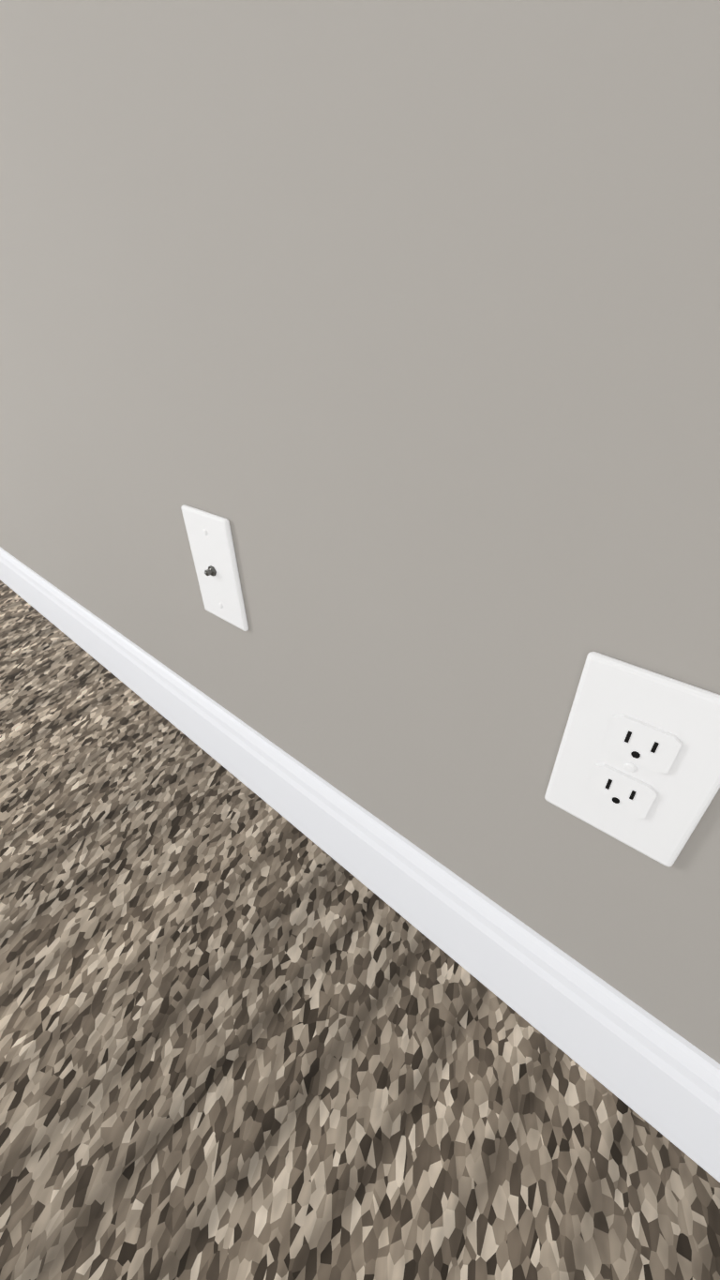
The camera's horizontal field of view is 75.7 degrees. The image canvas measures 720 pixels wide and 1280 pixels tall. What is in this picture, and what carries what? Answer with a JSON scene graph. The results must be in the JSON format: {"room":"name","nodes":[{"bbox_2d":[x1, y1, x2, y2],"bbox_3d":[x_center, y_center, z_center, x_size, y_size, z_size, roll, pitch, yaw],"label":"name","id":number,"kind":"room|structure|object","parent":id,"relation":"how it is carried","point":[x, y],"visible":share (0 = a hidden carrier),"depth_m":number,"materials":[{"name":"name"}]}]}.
{"room":"living room","nodes":[
{"label":"living room","id":0,"kind":"room"},
{"bbox_2d":[0,579,719,1279],"bbox_3d":[-1.747,1.075,-0.479,5.293,0.100,4.601,24,41,34],"label":"floor","id":1,"kind":"structure","parent":0,"point":[246,1033],"depth_m":0.42,"materials":[{"name":"carpet"}]},
{"bbox_2d":[0,0,719,1064],"bbox_3d":[-0.261,-0.905,0.171,5.133,2.440,0.160,24,41,34],"label":"wall","id":2,"kind":"structure","parent":0,"point":[383,336],"depth_m":0.28,"materials":[{"name":"beige paint"}]},
{"bbox_2d":[181,504,248,631],"bbox_3d":[-0.156,-0.072,0.487,0.078,0.124,0.016,24,41,34],"label":"cable plate","id":3,"kind":"object","parent":2,"relation":"attached to","point":[210,539],"visible":1,"depth_m":0.48,"materials":[{"name":"white plastic"}]},
{"bbox_2d":[0,547,719,1182],"bbox_3d":[-0.355,0.075,0.796,4.973,0.119,0.015,24,41,34],"label":"baseboard","id":4,"kind":"structure","parent":2,"relation":"attached to","point":[655,1073],"depth_m":0.45,"materials":[{"name":"white wood"}]},
{"bbox_2d":[544,651,719,866],"bbox_3d":[0.155,0.072,0.265,0.078,0.124,0.009,24,41,34],"label":"electrical outlet","id":5,"kind":"object","parent":2,"relation":"attached to","point":[637,765],"visible":1,"depth_m":0.26,"materials":[{"name":"white plastic"}]}
]}

